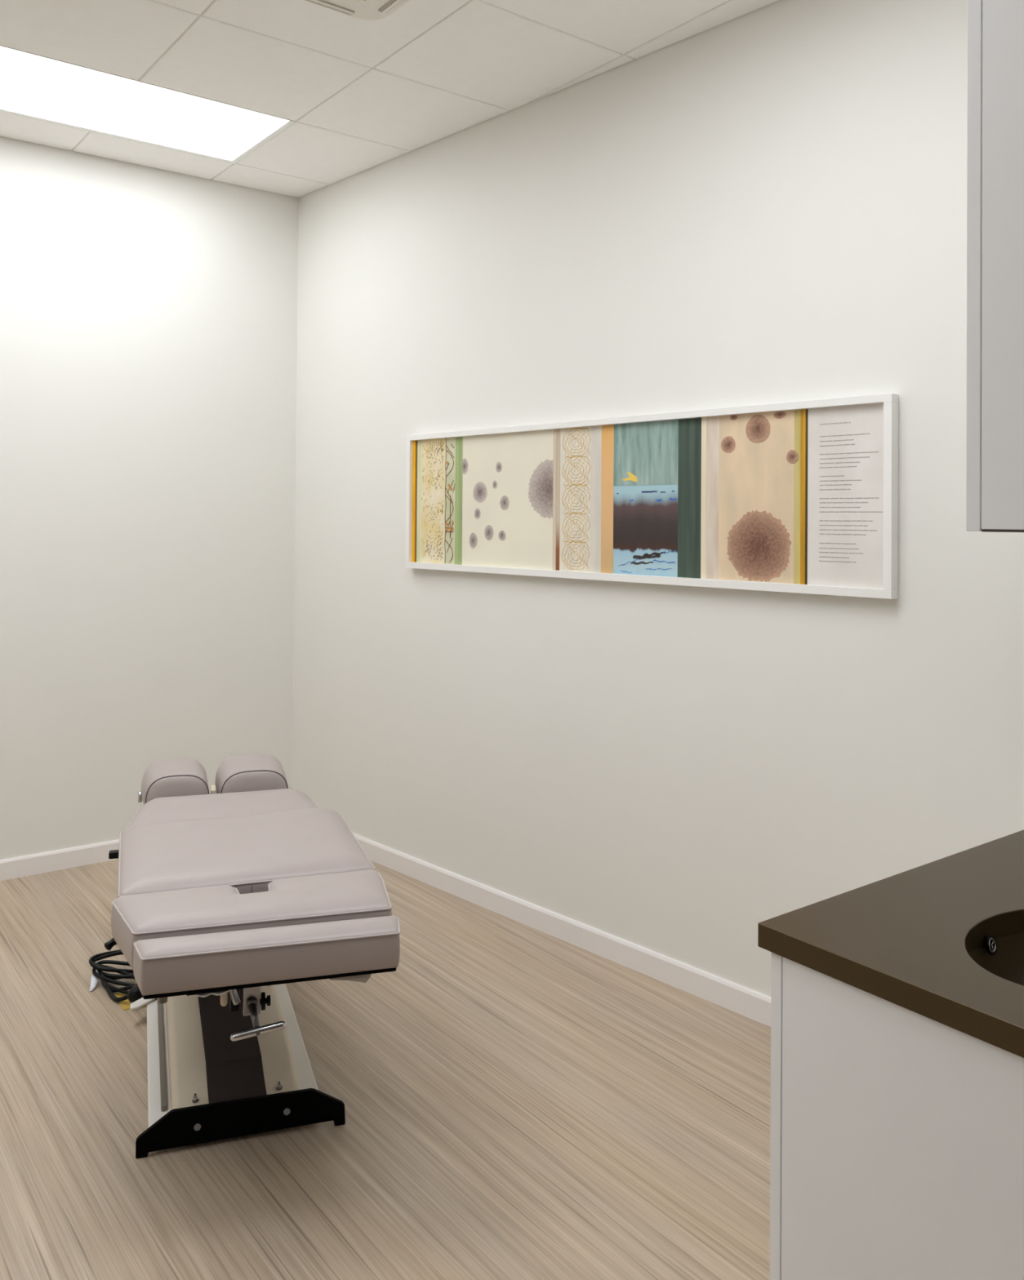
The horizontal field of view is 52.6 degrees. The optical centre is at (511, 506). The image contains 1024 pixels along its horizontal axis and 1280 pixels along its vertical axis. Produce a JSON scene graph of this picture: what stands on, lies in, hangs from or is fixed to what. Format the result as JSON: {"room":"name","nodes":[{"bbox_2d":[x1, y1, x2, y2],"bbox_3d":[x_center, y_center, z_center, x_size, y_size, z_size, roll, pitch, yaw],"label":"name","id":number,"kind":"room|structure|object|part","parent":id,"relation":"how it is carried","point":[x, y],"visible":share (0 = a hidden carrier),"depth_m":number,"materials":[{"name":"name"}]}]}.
{"room":"examination room","nodes":[
{"label":"examination room","id":0,"kind":"room"},
{"bbox_2d":[0,136,298,859],"bbox_3d":[-2.884,-0.023,3.728,4.688,3.079,0.114,1,-1,-37],"label":"wall","id":1,"kind":"structure","parent":0,"point":[148,315],"depth_m":4.56,"materials":[{"name":"paint"}]},
{"bbox_2d":[0,839,119,880],"bbox_3d":[-2.863,1.475,3.657,4.475,0.082,0.013,1,-1,-37],"label":"baseboard","id":2,"kind":"structure","parent":1,"relation":"attached to","point":[67,858],"depth_m":4.36,"materials":[{"name":"paint"}]},
{"bbox_2d":[0,858,770,1279],"bbox_3d":[-0.795,1.535,1.493,5.358,0.060,6.238,1,-1,-37],"label":"floor","id":3,"kind":"structure","parent":0,"point":[521,1101],"depth_m":2.53,"materials":[{"name":"brown wood"}]},
{"bbox_2d":[88,949,142,1003],"bbox_3d":[-1.251,1.489,3.282,0.183,0.066,0.355,1,-1,-17],"label":"power cable","id":4,"kind":"object","parent":3,"relation":"on","point":[134,994],"visible":0.72,"depth_m":3.28,"materials":[{"name":"black rubber"}]},
{"bbox_2d":[114,993,146,1009],"bbox_3d":[-1.173,1.522,3.192,0.096,0.002,0.119,1,-1,-25],"label":"card","id":5,"kind":"object","parent":4,"relation":"attached to","point":[125,1004],"visible":0.36,"depth_m":3.17,"materials":[{"name":"yellow paper"}]},
{"bbox_2d":[104,753,399,1158],"bbox_3d":[-0.774,1.187,2.882,0.661,0.669,1.603,1,-1,-17],"label":"table","id":6,"kind":"object","parent":3,"relation":"on","point":[251,888],"visible":1,"depth_m":2.50,"materials":[{"name":"grey leather"}]},
{"bbox_3d":[-0.884,1.000,2.406,0.116,0.046,0.040,1,-1,-17],"label":"lever","id":7,"kind":"part","parent":6,"relation":"part of","materials":[{"name":"black plastic"}]},
{"bbox_3d":[-1.091,0.958,2.852,0.037,0.018,0.026,1,-1,-17],"label":"release knob","id":8,"kind":"part","parent":6,"relation":"part of","materials":[{"name":"black plastic"}]},
{"bbox_3d":[-0.998,1.464,2.938,0.013,0.014,0.913,1,-1,-20],"label":"pedal rail","id":9,"kind":"part","parent":6,"relation":"part of","materials":[{"name":"beige metal"}]},
{"bbox_2d":[127,788,319,827],"bbox_3d":[-0.867,0.948,3.147,0.591,0.102,0.341,1,-1,-17],"label":"cushion","id":10,"kind":"object","parent":6,"relation":"on","point":[238,803],"depth_m":3.14,"materials":[{"name":"grey leather"}]},
{"bbox_2d":[146,983,318,1127],"bbox_3d":[-0.849,1.487,3.018,0.406,0.028,1.145,1,-1,-20],"label":"table base","id":11,"kind":"object","parent":6,"relation":"attached to","point":[159,1100],"depth_m":2.72,"materials":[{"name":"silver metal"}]},
{"bbox_3d":[-0.591,1.023,2.193,0.031,0.066,0.016,0,-1,1],"label":"release lever","id":12,"kind":"part","parent":6,"relation":"part of","materials":[{"name":"metal"}]},
{"bbox_2d":[117,808,373,897],"bbox_3d":[-0.712,0.926,2.721,0.632,0.134,0.546,1,-1,-17],"label":"cushion","id":13,"kind":"object","parent":6,"relation":"on","point":[246,853],"depth_m":2.62,"materials":[{"name":"grey leather"}]},
{"bbox_2d":[111,869,391,969],"bbox_3d":[-0.588,0.930,2.357,0.620,0.106,0.261,1,-1,-17],"label":"cushion","id":14,"kind":"object","parent":6,"relation":"on","point":[161,908],"depth_m":2.31,"materials":[{"name":"grey leather"}]},
{"bbox_3d":[-0.573,1.035,2.266,0.035,0.086,0.155,1,-1,-17],"label":"bracket plate","id":15,"kind":"part","parent":6,"relation":"part of","materials":[{"name":"metal"}]},
{"bbox_3d":[-0.526,1.089,2.149,0.113,0.028,0.016,1,-1,-17],"label":"crank handle","id":16,"kind":"part","parent":6,"relation":"part of","materials":[{"name":"silver metal"}]},
{"bbox_3d":[-0.525,1.054,2.205,0.021,0.035,0.036,1,-1,-17],"label":"lock knob","id":17,"kind":"part","parent":6,"relation":"part of","materials":[{"name":"black plastic"}]},
{"bbox_2d":[133,915,399,995],"bbox_3d":[-0.507,0.939,2.183,0.555,0.092,0.095,1,-1,-16],"label":"cushion","id":18,"kind":"object","parent":6,"relation":"on","point":[292,948],"depth_m":2.15,"materials":[{"name":"grey leather"}]},
{"bbox_2d":[769,952,1023,1279],"bbox_3d":[1.079,1.112,1.773,1.271,0.822,0.636,1,-1,-37],"label":"vanity cabinet","id":19,"kind":"object","parent":3,"relation":"on","point":[896,1138],"visible":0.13,"depth_m":1.46,"materials":[{"name":"white laminate"}]},
{"bbox_3d":[0.661,1.060,1.799,0.634,0.718,0.020,1,-1,-37],"label":"door","id":20,"kind":"part","parent":19,"relation":"part of","materials":[{"name":"white laminate"}]},
{"bbox_2d":[757,829,1023,1057],"bbox_3d":[1.111,0.741,1.790,1.349,0.155,0.620,1,-1,-37],"label":"countertop","id":21,"kind":"structure","parent":19,"relation":"on","point":[941,940],"depth_m":1.61,"materials":[{"name":"brown laminate"}]},
{"bbox_2d":[968,932,1023,986],"bbox_3d":[0.843,0.746,1.543,0.406,0.134,0.296,1,-1,-37],"label":"basin","id":22,"kind":"object","parent":21,"relation":"in","point":[1001,954],"depth_m":1.67,"materials":[{"name":"brown metal"}]},
{"bbox_2d":[0,0,778,197],"bbox_3d":[-0.773,-1.554,1.517,5.130,0.020,6.010,1,-1,-37],"label":"ceiling","id":23,"kind":"structure","parent":0,"point":[483,61],"depth_m":3.50,"materials":[{"name":"tile"}]},
{"bbox_2d":[0,44,295,163],"bbox_3d":[-1.520,-1.523,3.944,1.217,0.008,0.608,1,-1,-37],"label":"recessed light","id":24,"kind":"object","parent":23,"relation":"in","point":[33,86],"visible":1,"depth_m":3.96,"materials":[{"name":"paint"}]},
{"bbox_2d":[303,0,408,20],"bbox_3d":[-0.500,-1.510,2.621,0.840,0.036,0.840,1,-1,-37],"label":"air conditioner","id":25,"kind":"object","parent":23,"relation":"attached to","point":[368,10],"visible":1,"depth_m":3.09,"materials":[{"name":"plastic"}]},
{"bbox_2d":[71,0,728,178],"bbox_3d":[-0.772,-1.562,1.517,5.138,0.024,6.018,1,-1,-37],"label":"trim","id":26,"kind":"structure","parent":23,"relation":"attached to","point":[211,3],"depth_m":3.45,"materials":[{"name":"white metal"}]},
{"bbox_2d":[292,0,1023,996],"bbox_3d":[1.054,-0.003,2.868,0.099,3.079,6.027,1,-1,-43],"label":"wall","id":27,"kind":"structure","parent":0,"point":[766,204],"depth_m":3.38,"materials":[{"name":"paint"}]},
{"bbox_2d":[353,833,770,1026],"bbox_3d":[0.380,1.498,3.470,0.013,0.082,4.216,1,-1,-43],"label":"baseboard","id":28,"kind":"structure","parent":27,"relation":"attached to","point":[745,1002],"depth_m":3.59,"materials":[{"name":"paint"}]},
{"bbox_2d":[404,393,897,599],"bbox_3d":[0.302,-0.024,3.564,0.040,0.553,2.128,1,-1,-43],"label":"framed artwork","id":29,"kind":"object","parent":27,"relation":"attached to","point":[802,496],"visible":1,"depth_m":3.31,"materials":[{"name":"multicoloured paper"}]},
{"bbox_3d":[-0.421,-0.021,4.329,0.039,0.506,0.024,1,-1,-43],"label":"rail","id":30,"kind":"part","parent":29,"relation":"part of","materials":[{"name":"white paint"}]},
{"bbox_3d":[0.300,0.240,3.561,0.039,0.025,2.128,1,-1,-43],"label":"rail","id":31,"kind":"part","parent":29,"relation":"part of","materials":[{"name":"white paint"}]},
{"bbox_3d":[0.304,-0.289,3.567,0.039,0.022,2.128,1,-1,-43],"label":"rail","id":32,"kind":"part","parent":29,"relation":"part of","materials":[{"name":"white paint"}]},
{"bbox_3d":[1.024,-0.029,2.800,0.039,0.506,0.024,1,-1,-43],"label":"rail","id":33,"kind":"part","parent":29,"relation":"part of","materials":[{"name":"white paint"}]},
{"bbox_3d":[1.378,-0.002,1.532,1.286,3.048,0.120,1,-1,-37],"label":"wall","id":34,"kind":"structure","parent":0,"visible":0},
{"bbox_2d":[965,0,1023,532],"bbox_3d":[1.211,-0.428,1.662,1.306,0.939,0.282,1,-1,-37],"label":"upper cabinet","id":35,"kind":"object","parent":34,"relation":"attached to","point":[994,401],"visible":1,"depth_m":1.35,"materials":[{"name":"white laminate"}]},
{"bbox_3d":[0.872,-0.432,1.569,0.651,0.938,0.020,1,-1,-37],"label":"door","id":36,"kind":"part","parent":35,"relation":"part of","materials":[{"name":"white laminate"}]}
]}

